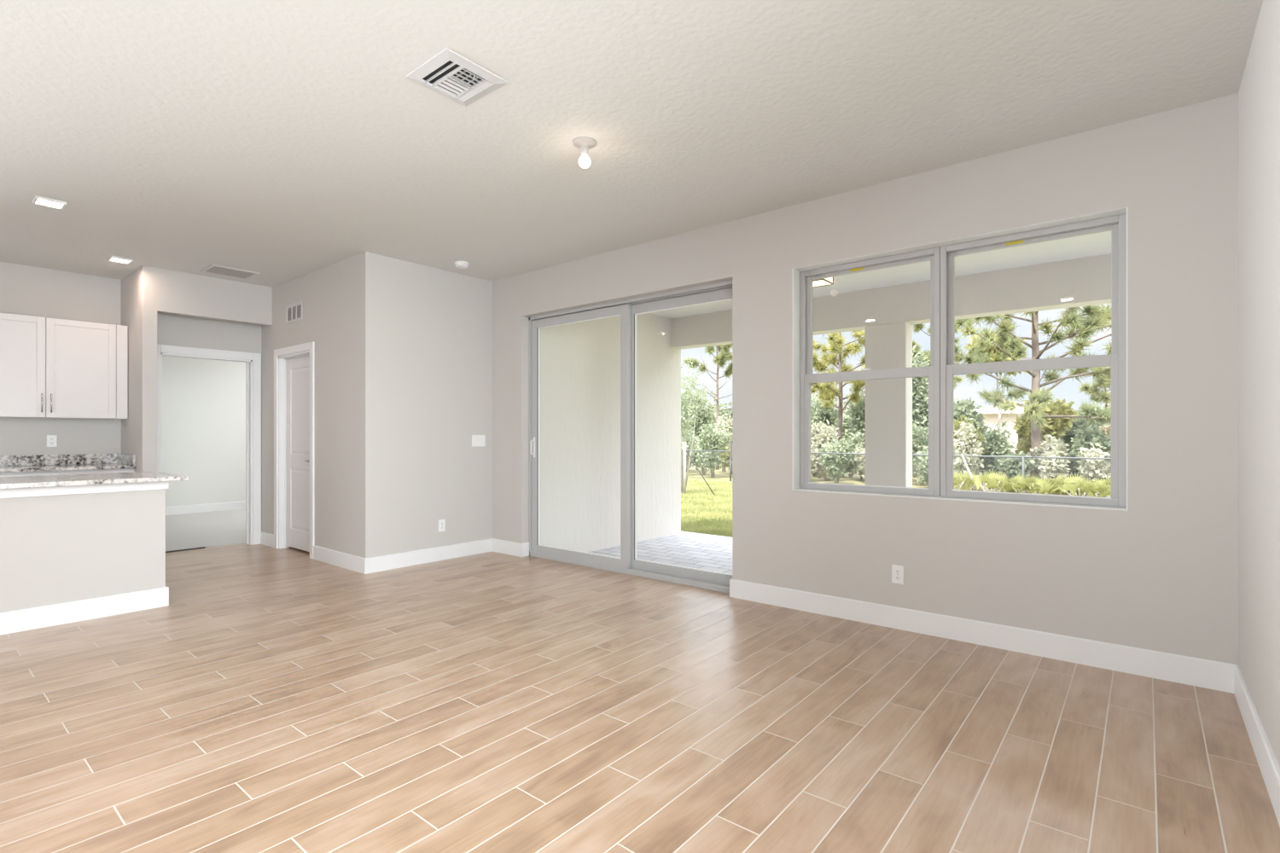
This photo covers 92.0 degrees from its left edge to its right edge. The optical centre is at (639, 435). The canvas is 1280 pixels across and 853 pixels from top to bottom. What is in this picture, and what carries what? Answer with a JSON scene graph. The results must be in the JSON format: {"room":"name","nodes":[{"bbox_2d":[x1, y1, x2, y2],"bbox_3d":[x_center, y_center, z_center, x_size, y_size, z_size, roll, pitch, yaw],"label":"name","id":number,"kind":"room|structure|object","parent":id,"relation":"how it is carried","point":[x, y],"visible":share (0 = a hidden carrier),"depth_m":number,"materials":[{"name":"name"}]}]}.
{"room":"empty living room","nodes":[
{"label":"empty living room","id":0,"kind":"room"},
{"bbox_2d":[0,261,120,466],"bbox_3d":[-8.177,-0.199,3.178,0.120,2.845,8.560,0,0,39],"label":"wall","id":1,"kind":"structure","parent":0,"point":[26,290],"depth_m":6.09,"materials":[{"name":"grey paint"}]},
{"bbox_2d":[46,435,57,447],"bbox_3d":[-5.748,0.059,6.042,0.009,0.116,0.072,0,0,39],"label":"outlet","id":2,"kind":"object","parent":1,"relation":"attached to","point":[51,439],"visible":1,"depth_m":6.04,"materials":[{"name":"white plastic"}]},
{"bbox_2d":[0,453,117,466],"bbox_3d":[-6.096,0.242,5.608,0.022,0.101,2.157,0,0,39],"label":"backsplash","id":3,"kind":"structure","parent":1,"relation":"attached to","point":[31,460],"depth_m":6.06,"materials":[{"name":"stone"}]},
{"bbox_2d":[0,312,127,419],"bbox_3d":[-5.635,-0.632,5.900,0.366,0.937,1.113,0,0,39],"label":"upper cabinet","id":4,"kind":"object","parent":1,"relation":"attached to","point":[50,368],"visible":1,"depth_m":5.87,"materials":[{"name":"white wood"}]},
{"bbox_2d":[0,489,165,612],"bbox_3d":[-4.670,0.774,2.966,0.115,0.899,3.875,0,0,39],"label":"wall","id":5,"kind":"structure","parent":0,"point":[61,549],"depth_m":4.07,"materials":[{"name":"grey paint"}]},
{"bbox_2d":[0,481,168,498],"bbox_3d":[-4.660,0.356,2.967,0.129,0.063,3.889,0,0,39],"label":"trim","id":6,"kind":"structure","parent":5,"relation":"attached to","point":[71,490],"depth_m":4.07,"materials":[{"name":"white"}]},
{"bbox_2d":[0,586,168,635],"bbox_3d":[-4.659,1.157,2.967,0.130,0.135,3.890,0,0,39],"label":"baseboard","id":7,"kind":"structure","parent":5,"relation":"attached to","point":[72,612],"depth_m":4.07,"materials":[{"name":"white"}]},
{"bbox_2d":[120,265,157,471],"bbox_3d":[-5.097,-0.199,6.262,0.980,2.845,0.115,0,0,39],"label":"wall","id":8,"kind":"structure","parent":0,"point":[138,289],"depth_m":5.98,"materials":[{"name":"grey paint"}]},
{"bbox_2d":[162,355,246,506],"bbox_3d":[-5.781,-0.199,8.220,3.880,2.845,4.400,0,0,39],"label":"wall","id":9,"kind":"structure","parent":0,"point":[204,401],"depth_m":9.75,"materials":[{"name":"white paint"}]},
{"bbox_2d":[165,500,246,515],"bbox_3d":[-5.773,1.157,8.214,3.660,0.135,4.160,0,0,39],"label":"baseboard","id":10,"kind":"structure","parent":9,"relation":"attached to","point":[234,505],"depth_m":9.75,"materials":[{"name":"white"}]},
{"bbox_2d":[165,508,246,551],"bbox_3d":[-5.843,1.275,8.271,3.720,0.118,4.400,0,0,39],"label":"floor","id":11,"kind":"structure","parent":0,"point":[226,527],"depth_m":7.97,"materials":[{"name":"white"}]},
{"bbox_2d":[157,313,261,357],"bbox_3d":[-4.638,-0.199,6.617,0.120,2.845,1.015,0,0,39],"label":"wall","id":12,"kind":"structure","parent":0,"point":[177,330],"depth_m":6.57,"materials":[{"name":"grey paint"}]},
{"bbox_2d":[157,343,261,545],"bbox_3d":[-4.635,0.154,6.614,0.148,2.140,0.995,0,0,39],"label":"trim","id":13,"kind":"structure","parent":12,"relation":"attached to","point":[253,360],"depth_m":6.89,"materials":[{"name":"white wood"}]},
{"bbox_2d":[157,267,272,326],"bbox_3d":[-4.406,-1.413,6.427,0.120,0.415,1.015,0,0,39],"label":"wall header","id":14,"kind":"structure","parent":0,"point":[179,293],"depth_m":6.35,"materials":[{"name":"grey paint"}]},
{"bbox_2d":[261,254,358,556],"bbox_3d":[-3.406,-0.199,6.338,2.380,2.845,0.115,0,0,39],"label":"wall","id":15,"kind":"structure","parent":0,"point":[328,294],"depth_m":5.92,"materials":[{"name":"grey paint"}]},
{"bbox_2d":[273,341,314,558],"bbox_3d":[-3.557,0.150,6.450,0.965,2.147,0.133,0,0,39],"label":"door","id":16,"kind":"structure","parent":15,"relation":"in","point":[294,365],"depth_m":6.58,"materials":[{"name":"white wood"}]},
{"bbox_2d":[285,301,302,324],"bbox_3d":[-3.580,-1.266,6.401,0.390,0.190,0.008,0,0,39],"label":"air vent","id":17,"kind":"object","parent":15,"relation":"in","point":[294,311],"visible":1,"depth_m":6.40,"materials":[{"name":"grey metal"}]},
{"bbox_2d":[260,531,366,574],"bbox_3d":[-3.346,1.157,6.205,2.400,0.135,0.015,0,0,39],"label":"baseboard","id":18,"kind":"structure","parent":15,"relation":"attached to","point":[348,561],"depth_m":5.80,"materials":[{"name":"white"}]},
{"bbox_2d":[358,251,492,558],"bbox_3d":[-2.039,-0.199,6.030,0.125,2.845,1.370,0,0,39],"label":"wall","id":19,"kind":"structure","parent":0,"point":[425,333],"depth_m":5.87,"materials":[{"name":"grey paint"}]},
{"bbox_2d":[365,538,492,574],"bbox_3d":[-1.985,1.157,5.986,0.015,0.135,1.370,0,0,39],"label":"baseboard","id":20,"kind":"structure","parent":19,"relation":"attached to","point":[376,564],"depth_m":5.91,"materials":[{"name":"white"}]},
{"bbox_2d":[471,435,485,447],"bbox_3d":[-1.665,0.059,6.382,0.008,0.120,0.165,0,0,39],"label":"light switch","id":21,"kind":"object","parent":19,"relation":"attached to","point":[477,440],"visible":1,"depth_m":6.38,"materials":[{"name":"white plastic"}]},
{"bbox_2d":[541,328,541,544],"bbox_3d":[-2.107,-0.148,-0.001,7.660,2.945,11.330,0,0,39],"label":"wall","id":22,"kind":"structure","parent":0,"point":[541,328],"depth_m":6.42,"materials":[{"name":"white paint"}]},
{"bbox_2d":[541,313,680,552],"bbox_3d":[-0.330,-0.111,7.475,0.220,2.870,2.530,0,0,39],"label":"wall","id":23,"kind":"structure","parent":0,"point":[581,361],"depth_m":7.14,"materials":[{"name":"white paint"}]},
{"bbox_2d":[0,0,1262,287],"bbox_3d":[-5.239,-1.721,2.472,12.160,0.200,11.430,0,0,39],"label":"ceiling","id":24,"kind":"structure","parent":0,"point":[281,141],"depth_m":3.09,"materials":[{"name":"white paint"}]},
{"bbox_2d":[32,195,66,209],"bbox_3d":[-4.099,-1.613,4.292,0.156,0.016,0.156,0,0,39],"label":"recessed light","id":25,"kind":"object","parent":24,"relation":"in","point":[37,200],"visible":1,"depth_m":4.29,"materials":[{"name":"white plastic"}]},
{"bbox_2d":[107,256,133,264],"bbox_3d":[-4.790,-1.613,5.697,0.156,0.016,0.156,0,0,39],"label":"recessed light","id":26,"kind":"object","parent":24,"relation":"in","point":[113,258],"visible":1,"depth_m":5.69,"materials":[{"name":"white plastic"}]},
{"bbox_2d":[199,264,259,279],"bbox_3d":[-4.069,-1.617,6.136,0.360,0.009,0.407,0,0,39],"label":"ceiling vent","id":27,"kind":"object","parent":24,"relation":"in","point":[212,269],"visible":1,"depth_m":6.11,"materials":[{"name":"grey metal"}]},
{"bbox_2d":[405,47,507,106],"bbox_3d":[-0.833,-1.609,2.815,0.325,0.024,0.322,0,0,39],"label":"ceiling vent","id":28,"kind":"object","parent":24,"relation":"in","point":[448,73],"visible":1,"depth_m":2.80,"materials":[{"name":"grey metal"}]},
{"bbox_2d":[572,136,596,168],"bbox_3d":[-0.306,-1.550,3.423,0.132,0.141,0.132,0,0,39],"label":"lamp","id":29,"kind":"object","parent":24,"relation":"attached to","point":[584,143],"visible":1,"depth_m":3.40,"materials":[{"name":"white glass"}]},
{"bbox_2d":[0,542,1279,852],"bbox_3d":[-3.822,1.284,1.203,8.360,0.120,11.260,0,0,39],"label":"floor","id":30,"kind":"structure","parent":0,"point":[280,701],"depth_m":2.56,"materials":[{"name":"brown wood"}]},
{"bbox_2d":[0,468,134,477],"bbox_3d":[-5.857,0.774,5.412,0.636,0.899,2.156,0,0,39],"label":"base cabinet","id":31,"kind":"object","parent":30,"relation":"on","point":[119,470],"visible":0.18,"depth_m":5.69,"materials":[{"name":"white"}]},
{"bbox_2d":[0,453,135,472],"bbox_3d":[-5.857,0.258,5.412,0.640,0.132,2.157,0,0,39],"label":"countertop","id":32,"kind":"structure","parent":31,"relation":"on","point":[82,462],"depth_m":5.99,"materials":[{"name":"stone"}]},
{"bbox_3d":[-4.940,0.775,3.187,0.578,0.899,3.875,0,0,39],"label":"cabinet","id":33,"kind":"object","parent":30,"relation":"on","visible":0},
{"bbox_2d":[0,471,189,488],"bbox_3d":[-4.839,0.309,3.176,0.888,0.030,3.986,0,0,39],"label":"breakfast bar","id":34,"kind":"object","parent":33,"relation":"on","point":[136,477],"visible":1,"depth_m":4.20,"materials":[{"name":"stone"}]},
{"bbox_2d":[587,531,732,574],"bbox_3d":[2.444,1.399,5.275,7.300,0.150,2.640,0,0,39],"label":"floor","id":35,"kind":"structure","parent":0,"point":[713,553],"depth_m":7.08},
{"bbox_2d":[865,321,912,487],"bbox_3d":[2.630,0.082,6.544,0.420,2.485,0.228,0,0,39],"label":"patio column","id":36,"kind":"structure","parent":35,"relation":"on","point":[888,402],"depth_m":6.44,"materials":[{"name":"white paint"}]},
{"bbox_2d":[671,253,1111,349],"bbox_3d":[3.226,-1.353,6.057,7.080,0.385,0.220,0,0,39],"label":"beam","id":37,"kind":"structure","parent":36,"relation":"on","point":[1084,282],"depth_m":5.99,"materials":[{"name":"white paint"}]},
{"bbox_2d":[492,93,1238,664],"bbox_3d":[0.716,-0.139,4.822,5.920,2.965,0.250,0,0,39],"label":"wall","id":38,"kind":"structure","parent":0,"point":[1160,574],"depth_m":3.50,"materials":[{"name":"grey paint"}]},
{"bbox_2d":[529,279,732,593],"bbox_3d":[-0.159,0.015,5.553,2.436,2.426,0.164,0,0,39],"label":"door","id":39,"kind":"structure","parent":38,"relation":"in","point":[628,310],"depth_m":5.51,"materials":[{"name":"white metal"}]},
{"bbox_2d":[492,538,1238,693],"bbox_3d":[0.660,1.157,4.751,5.673,0.135,0.100,0,0,39],"label":"baseboard","id":40,"kind":"structure","parent":38,"relation":"attached to","point":[1171,667],"depth_m":3.54,"materials":[{"name":"white"}]},
{"bbox_2d":[799,247,940,496],"bbox_3d":[1.535,-0.396,4.178,0.930,1.555,0.085,0,0,39],"label":"window","id":41,"kind":"structure","parent":38,"relation":"in","point":[933,372],"depth_m":4.13,"materials":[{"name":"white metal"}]},
{"bbox_2d":[891,564,903,584],"bbox_3d":[1.629,0.882,3.907,0.072,0.116,0.009,0,0,39],"label":"outlet","id":42,"kind":"object","parent":38,"relation":"attached to","point":[897,571],"visible":1,"depth_m":3.90,"materials":[{"name":"white plastic"}]},
{"bbox_2d":[792,488,1128,511],"bbox_3d":[1.854,0.388,3.848,1.859,0.012,0.185,0,0,39],"label":"window sill","id":43,"kind":"structure","parent":38,"relation":"attached to","point":[948,498],"depth_m":3.67,"materials":[{"name":"white stone"}]},
{"bbox_2d":[792,207,1128,509],"bbox_3d":[1.855,-0.397,3.849,1.859,1.558,0.184,0,0,39],"label":"trim","id":44,"kind":"structure","parent":38,"relation":"attached to","point":[796,271],"depth_m":4.02,"materials":[{"name":"white paint"}]},
{"bbox_2d":[940,214,1126,506],"bbox_3d":[2.249,-0.396,3.594,0.913,1.555,0.085,0,0,39],"label":"window","id":45,"kind":"structure","parent":38,"relation":"in","point":[1117,224],"depth_m":3.50,"materials":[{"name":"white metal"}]},
{"bbox_2d":[650,230,1111,319],"bbox_3d":[2.539,-1.671,5.391,7.700,0.250,2.940,0,0,39],"label":"ceiling","id":46,"kind":"structure","parent":0,"point":[1096,244],"depth_m":5.67,"materials":[{"name":"white paint"}]},
{"bbox_2d":[813,277,833,287],"bbox_3d":[1.626,-1.471,5.712,0.260,0.150,0.260,0,0,39],"label":"lantern","id":47,"kind":"object","parent":46,"relation":"attached to","point":[825,282],"visible":0.14,"depth_m":5.69,"materials":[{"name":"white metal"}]},
{"bbox_2d":[1238,0,1279,767],"bbox_3d":[-0.622,-0.199,-1.390,0.122,2.845,11.060,0,0,39],"label":"wall","id":48,"kind":"structure","parent":0,"point":[1259,93],"depth_m":2.32,"materials":[{"name":"grey paint"}]},
{"bbox_2d":[1233,664,1279,826],"bbox_3d":[-0.675,1.157,-1.347,0.015,0.135,11.060,0,0,39],"label":"baseboard","id":49,"kind":"structure","parent":48,"relation":"attached to","point":[1267,763],"depth_m":2.28,"materials":[{"name":"white wood"}]},
{"label":"outside","id":50,"kind":"structure","parent":0,"visible":0},
{"bbox_2d":[686,464,1105,497],"bbox_3d":[45.169,1.939,86.763,280.000,0.370,148.500,0,0,39],"label":"ground","id":51,"kind":"structure","parent":50,"point":[691,471],"depth_m":25.27,"materials":[{"name":"green plant"}]},
{"bbox_2d":[680,428,702,472],"bbox_3d":[2.343,0.722,29.181,1.977,2.156,1.935,0,0,39],"label":"shrub","id":52,"kind":"object","parent":51,"relation":"on","point":[689,442],"visible":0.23,"depth_m":29.11,"materials":[{"name":"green plant"}]},
{"bbox_2d":[687,444,708,475],"bbox_3d":[2.777,1.018,27.190,1.276,1.551,1.137,0,0,14],"label":"shrub","id":53,"kind":"object","parent":51,"relation":"on","point":[695,457],"visible":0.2,"depth_m":27.03,"materials":[{"name":"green plant"}]},
{"bbox_2d":[680,389,719,442],"bbox_3d":[3.237,-0.441,36.089,2.944,4.464,2.432,0,0,20],"label":"leafy tree","id":54,"kind":"object","parent":51,"relation":"on","point":[698,430],"visible":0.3,"depth_m":35.66,"materials":[{"name":"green plant"}]},
{"bbox_2d":[682,343,732,470],"bbox_3d":[4.046,-2.420,31.617,2.678,8.454,3.283,0,0,-41],"label":"pine tree","id":55,"kind":"object","parent":51,"relation":"on","point":[725,356],"visible":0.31,"depth_m":31.54,"materials":[{"name":"green plant"}]},
{"bbox_2d":[695,421,731,477],"bbox_3d":[2.970,0.610,25.384,1.405,2.359,1.402,0,0,-19],"label":"shrub","id":56,"kind":"object","parent":51,"relation":"on","point":[709,439],"visible":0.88,"depth_m":25.23,"materials":[{"name":"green plant"}]},
{"bbox_2d":[712,413,732,472],"bbox_3d":[4.059,0.379,29.376,1.403,2.828,1.220,0,0,-12],"label":"shrub","id":57,"kind":"object","parent":51,"relation":"on","point":[729,421],"visible":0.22,"depth_m":29.23,"materials":[{"name":"green plant"}]},
{"bbox_2d":[713,401,732,432],"bbox_3d":[5.203,-0.026,33.332,2.435,3.629,2.130,0,0,39],"label":"leafy tree","id":58,"kind":"object","parent":51,"relation":"on","point":[727,411],"visible":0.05,"depth_m":33.43,"materials":[{"name":"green plant"}]},
{"bbox_2d":[810,418,829,478],"bbox_3d":[7.282,0.541,25.130,1.048,2.496,1.042,0,0,-23],"label":"shrub","id":59,"kind":"object","parent":51,"relation":"on","point":[814,427],"visible":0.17,"depth_m":25.02,"materials":[{"name":"green plant"}]},
{"bbox_2d":[810,394,838,440],"bbox_3d":[8.341,-0.090,29.105,2.204,3.764,2.347,0,0,10],"label":"leafy tree","id":60,"kind":"object","parent":51,"relation":"on","point":[818,412],"visible":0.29,"depth_m":28.76,"materials":[{"name":"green plant"}]},
{"bbox_2d":[810,419,840,481],"bbox_3d":[7.092,0.597,23.652,1.246,2.397,1.465,0,0,-35],"label":"shrub","id":61,"kind":"object","parent":51,"relation":"on","point":[816,448],"visible":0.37,"depth_m":23.43,"materials":[{"name":"green plant"}]},
{"bbox_2d":[810,330,865,477],"bbox_3d":[8.404,-2.617,25.420,4.222,8.852,5.455,0,0,39],"label":"pine tree","id":62,"kind":"object","parent":51,"relation":"on","point":[828,392],"visible":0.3,"depth_m":24.92,"materials":[{"name":"green plant"}]},
{"bbox_2d":[834,408,856,441],"bbox_3d":[19.230,-0.331,57.840,2.919,4.241,2.740,0,0,-3],"label":"tree","id":63,"kind":"object","parent":51,"relation":"on","point":[846,430],"visible":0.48,"depth_m":57.30,"materials":[{"name":"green plant"}]},
{"bbox_2d":[843,388,865,441],"bbox_3d":[10.313,-0.234,27.913,2.088,4.053,2.446,0,0,-13],"label":"leafy tree","id":64,"kind":"object","parent":51,"relation":"on","point":[858,422],"visible":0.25,"depth_m":27.67,"materials":[{"name":"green plant"}]},
{"bbox_2d":[846,428,865,480],"bbox_3d":[8.512,0.769,23.980,1.601,2.055,1.404,0,0,-31],"label":"shrub","id":65,"kind":"object","parent":51,"relation":"on","point":[855,441],"visible":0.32,"depth_m":23.90,"materials":[{"name":"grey plant"}]},
{"bbox_2d":[852,445,865,478],"bbox_3d":[8.263,1.067,22.579,1.111,1.455,0.974,0,0,39],"label":"shrub","id":66,"kind":"object","parent":51,"relation":"on","point":[862,458],"visible":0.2,"depth_m":22.59,"materials":[{"name":"green plant"}]},
{"bbox_2d":[912,417,928,486],"bbox_3d":[9.668,0.586,21.460,1.328,2.411,1.404,0,0,39],"label":"shrub","id":67,"kind":"object","parent":51,"relation":"on","point":[919,443],"visible":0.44,"depth_m":21.27,"materials":[{"name":"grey plant"}]},
{"bbox_2d":[912,344,929,477],"bbox_3d":[11.391,-0.910,25.492,2.358,5.400,1.994,0,0,39],"label":"leafy tree","id":68,"kind":"object","parent":51,"relation":"on","point":[920,386],"visible":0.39,"depth_m":25.09,"materials":[{"name":"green plant"}]},
{"bbox_2d":[912,323,988,421],"bbox_3d":[14.507,-3.224,30.562,3.840,10.059,5.122,0,0,4],"label":"pine tree","id":69,"kind":"object","parent":51,"relation":"on","point":[917,328],"visible":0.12,"depth_m":30.41,"materials":[{"name":"green plant"}]},
{"bbox_2d":[953,413,987,486],"bbox_3d":[10.807,0.548,20.608,1.471,2.490,1.430,0,0,39],"label":"shrub","id":70,"kind":"object","parent":51,"relation":"on","point":[957,423],"visible":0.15,"depth_m":20.35,"materials":[{"name":"green plant"}]},
{"bbox_2d":[953,396,989,435],"bbox_3d":[11.780,0.188,22.694,1.947,3.204,2.073,0,0,39],"label":"leafy tree","id":71,"kind":"object","parent":51,"relation":"on","point":[959,409],"visible":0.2,"depth_m":22.17,"materials":[{"name":"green plant"}]},
{"bbox_2d":[962,331,1026,435],"bbox_3d":[14.639,-1.239,25.408,2.254,6.048,2.738,0,0,39],"label":"pine tree","id":72,"kind":"object","parent":51,"relation":"on","point":[995,352],"visible":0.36,"depth_m":25.12,"materials":[{"name":"green plant"}]},
{"bbox_2d":[977,428,1012,474],"bbox_3d":[12.032,0.771,21.193,1.047,2.037,1.111,0,0,-5],"label":"shrub","id":73,"kind":"object","parent":51,"relation":"on","point":[985,435],"visible":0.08,"depth_m":21.15,"materials":[{"name":"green plant"}]},
{"bbox_2d":[979,420,1018,489],"bbox_3d":[11.577,0.664,19.994,1.086,2.259,0.982,0,0,19],"label":"shrub","id":74,"kind":"object","parent":51,"relation":"on","point":[991,440],"visible":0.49,"depth_m":19.84,"materials":[{"name":"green plant"}]},
{"bbox_2d":[972,407,1025,453],"bbox_3d":[25.391,0.017,43.831,4.000,3.815,6.800,0,0,39],"label":"house","id":75,"kind":"structure","parent":51,"relation":"on","point":[992,415],"depth_m":41.05,"materials":[{"name":"beige paint"}]},
{"bbox_2d":[996,450,1035,480],"bbox_3d":[11.267,1.141,18.518,1.014,1.362,0.896,0,0,39],"label":"shrub","id":76,"kind":"object","parent":51,"relation":"on","point":[1006,469],"visible":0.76,"depth_m":18.43,"materials":[{"name":"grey plant"}]},
{"bbox_2d":[923,303,1111,479],"bbox_3d":[12.742,-3.575,19.305,6.668,10.767,6.968,0,0,39],"label":"pine tree","id":77,"kind":"object","parent":51,"relation":"on","point":[1085,326],"visible":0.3,"depth_m":19.09,"materials":[{"name":"green plant"}]},
{"bbox_2d":[1013,436,1051,477],"bbox_3d":[13.005,0.647,20.408,1.151,2.293,1.163,0,0,8],"label":"shrub","id":78,"kind":"object","parent":51,"relation":"on","point":[1026,447],"visible":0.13,"depth_m":20.44,"materials":[{"name":"green plant"}]},
{"bbox_2d":[1012,398,1078,442],"bbox_3d":[13.290,0.279,20.224,1.832,3.015,1.410,0,0,1],"label":"leafy tree","id":79,"kind":"object","parent":51,"relation":"on","point":[1057,408],"visible":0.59,"depth_m":19.85,"materials":[{"name":"green plant"}]},
{"bbox_2d":[1027,434,1070,477],"bbox_3d":[12.639,0.876,19.119,0.984,1.833,1.134,0,0,-17],"label":"shrub","id":80,"kind":"object","parent":51,"relation":"on","point":[1047,446],"visible":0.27,"depth_m":18.95,"materials":[{"name":"green plant"}]},
{"bbox_2d":[1037,445,1070,494],"bbox_3d":[12.029,1.044,17.961,0.824,1.496,0.908,0,0,39],"label":"shrub","id":81,"kind":"object","parent":51,"relation":"on","point":[1054,454],"visible":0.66,"depth_m":17.86,"materials":[{"name":"green plant"}]},
{"bbox_2d":[1065,451,1084,481],"bbox_3d":[13.956,1.104,19.619,1.284,1.383,1.026,0,0,39],"label":"shrub","id":82,"kind":"object","parent":51,"relation":"on","point":[1073,462],"visible":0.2,"depth_m":19.54,"materials":[{"name":"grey plant"}]},
{"bbox_2d":[1057,408,1111,448],"bbox_3d":[15.107,0.404,21.075,1.879,2.779,2.078,0,0,-12],"label":"leafy tree","id":83,"kind":"object","parent":51,"relation":"on","point":[1071,433],"visible":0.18,"depth_m":20.89,"materials":[{"name":"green plant"}]},
{"bbox_2d":[1070,420,1111,477],"bbox_3d":[13.482,0.672,18.384,1.142,2.234,1.050,0,0,39],"label":"shrub","id":84,"kind":"object","parent":51,"relation":"on","point":[1090,438],"visible":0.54,"depth_m":18.35,"materials":[{"name":"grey plant"}]},
{"bbox_2d":[1076,366,1111,410],"bbox_3d":[16.946,-0.532,22.285,1.870,4.684,1.717,0,0,-30],"label":"pine tree","id":85,"kind":"object","parent":51,"relation":"on","point":[1096,395],"visible":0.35,"depth_m":22.30,"materials":[{"name":"green plant"}]},
{"bbox_2d":[1099,422,1111,471],"bbox_3d":[15.168,0.630,19.913,1.327,2.320,1.152,0,0,39],"label":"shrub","id":86,"kind":"object","parent":51,"relation":"on","point":[1102,430],"visible":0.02,"depth_m":19.82,"materials":[{"name":"green plant"}]},
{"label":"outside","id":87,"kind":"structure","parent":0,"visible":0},
{"bbox_2d":[680,477,732,537],"bbox_3d":[5.141,1.574,14.175,70.000,0.360,14.550,0,0,39],"label":"lawn","id":88,"kind":"structure","parent":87,"point":[714,480],"depth_m":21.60,"materials":[{"name":"green plant"}]},
{"bbox_2d":[680,356,709,493],"bbox_3d":[1.150,-0.275,16.572,1.340,3.760,1.268,0,0,23],"label":"young tree","id":89,"kind":"object","parent":88,"relation":"on","point":[684,415],"visible":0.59,"depth_m":16.52,"materials":[{"name":"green plant"}]},
{"bbox_2d":[683,442,714,494],"bbox_3d":[1.551,0.923,16.124,0.927,1.484,0.069,0,0,31],"label":"stake","id":90,"kind":"object","parent":88,"relation":"on","point":[684,443],"visible":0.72,"depth_m":16.31,"materials":[{"name":"wood"}]},
{"bbox_2d":[817,436,854,483],"bbox_3d":[7.041,0.906,22.060,1.062,1.766,1.186,0,0,-30],"label":"shrub","id":91,"kind":"object","parent":88,"relation":"on","point":[842,447],"visible":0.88,"depth_m":21.87,"materials":[{"name":"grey plant"}]},
{"bbox_2d":[681,449,1111,497],"bbox_3d":[10.329,1.223,17.908,25.919,1.257,0.060,0,0,39],"label":"fence","id":92,"kind":"object","parent":88,"relation":"on","point":[712,451],"visible":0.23,"depth_m":19.16,"materials":[{"name":"grey metal"}]},
{"bbox_2d":[916,444,928,485],"bbox_3d":[9.524,1.048,19.994,1.113,1.499,0.984,0,0,39],"label":"shrub","id":93,"kind":"object","parent":88,"relation":"on","point":[925,460],"visible":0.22,"depth_m":19.99,"materials":[{"name":"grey plant"}]},
{"bbox_2d":[953,470,975,489],"bbox_3d":[8.973,1.378,17.858,0.762,0.810,1.122,0,0,-29],"label":"palmetto","id":94,"kind":"object","parent":88,"relation":"on","point":[966,474],"visible":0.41,"depth_m":17.69,"materials":[{"name":"green plant"}]},
{"bbox_2d":[953,421,983,489],"bbox_3d":[10.199,0.672,19.333,1.105,2.242,1.043,0,0,2],"label":"shrub","id":95,"kind":"object","parent":88,"relation":"on","point":[967,448],"visible":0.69,"depth_m":19.24,"materials":[{"name":"green plant"}]},
{"bbox_2d":[956,471,991,491],"bbox_3d":[9.562,1.398,17.486,0.944,0.779,1.251,0,0,39],"label":"palmetto","id":96,"kind":"object","parent":88,"relation":"on","point":[967,481],"visible":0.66,"depth_m":17.45,"materials":[{"name":"green plant"}]},
{"bbox_2d":[972,471,1011,492],"bbox_3d":[9.631,1.359,17.130,1.028,0.837,1.066,0,0,11],"label":"palmetto","id":97,"kind":"object","parent":88,"relation":"on","point":[999,478],"visible":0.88,"depth_m":16.86,"materials":[{"name":"green plant"}]},
{"bbox_2d":[984,473,1024,492],"bbox_3d":[10.086,1.397,16.895,1.075,0.774,0.833,0,0,-6],"label":"palmetto","id":98,"kind":"object","parent":88,"relation":"on","point":[1019,480],"visible":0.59,"depth_m":16.80,"materials":[{"name":"green plant"}]},
{"bbox_2d":[1010,473,1061,494],"bbox_3d":[10.535,1.376,16.473,1.237,0.808,1.174,0,0,39],"label":"palmetto","id":99,"kind":"object","parent":88,"relation":"on","point":[1015,486],"visible":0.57,"depth_m":16.30,"materials":[{"name":"green plant"}]},
{"bbox_2d":[1024,475,1060,494],"bbox_3d":[10.566,1.421,16.275,0.881,0.714,1.206,0,0,39],"label":"palmetto","id":100,"kind":"object","parent":88,"relation":"on","point":[1047,489],"visible":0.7,"depth_m":16.17,"materials":[{"name":"green plant"}]},
{"bbox_2d":[1047,472,1082,496],"bbox_3d":[11.353,1.404,16.367,1.054,0.778,1.098,0,0,-6],"label":"palmetto","id":101,"kind":"object","parent":88,"relation":"on","point":[1069,491],"visible":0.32,"depth_m":16.29,"materials":[{"name":"green plant"}]},
{"bbox_2d":[1054,472,1108,496],"bbox_3d":[11.258,1.376,15.909,1.177,0.812,0.967,0,0,3],"label":"palmetto","id":102,"kind":"object","parent":88,"relation":"on","point":[1068,486],"visible":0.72,"depth_m":15.91,"materials":[{"name":"green plant"}]},
{"bbox_2d":[1075,447,1111,496],"bbox_3d":[12.793,1.047,17.354,0.953,1.493,0.934,0,0,39],"label":"shrub","id":103,"kind":"object","parent":88,"relation":"on","point":[1094,452],"visible":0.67,"depth_m":17.18,"materials":[{"name":"green plant"}]},
{"bbox_2d":[1080,478,1111,497],"bbox_3d":[11.658,1.421,15.454,1.102,0.713,1.050,0,0,39],"label":"palmetto","id":104,"kind":"object","parent":88,"relation":"on","point":[1090,490],"visible":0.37,"depth_m":15.40,"materials":[{"name":"green plant"}]},
{"bbox_2d":[1091,479,1111,497],"bbox_3d":[11.759,1.427,15.307,1.023,0.707,0.885,0,0,39],"label":"palmetto","id":105,"kind":"object","parent":88,"relation":"on","point":[1108,492],"visible":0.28,"depth_m":15.44,"materials":[{"name":"green plant"}]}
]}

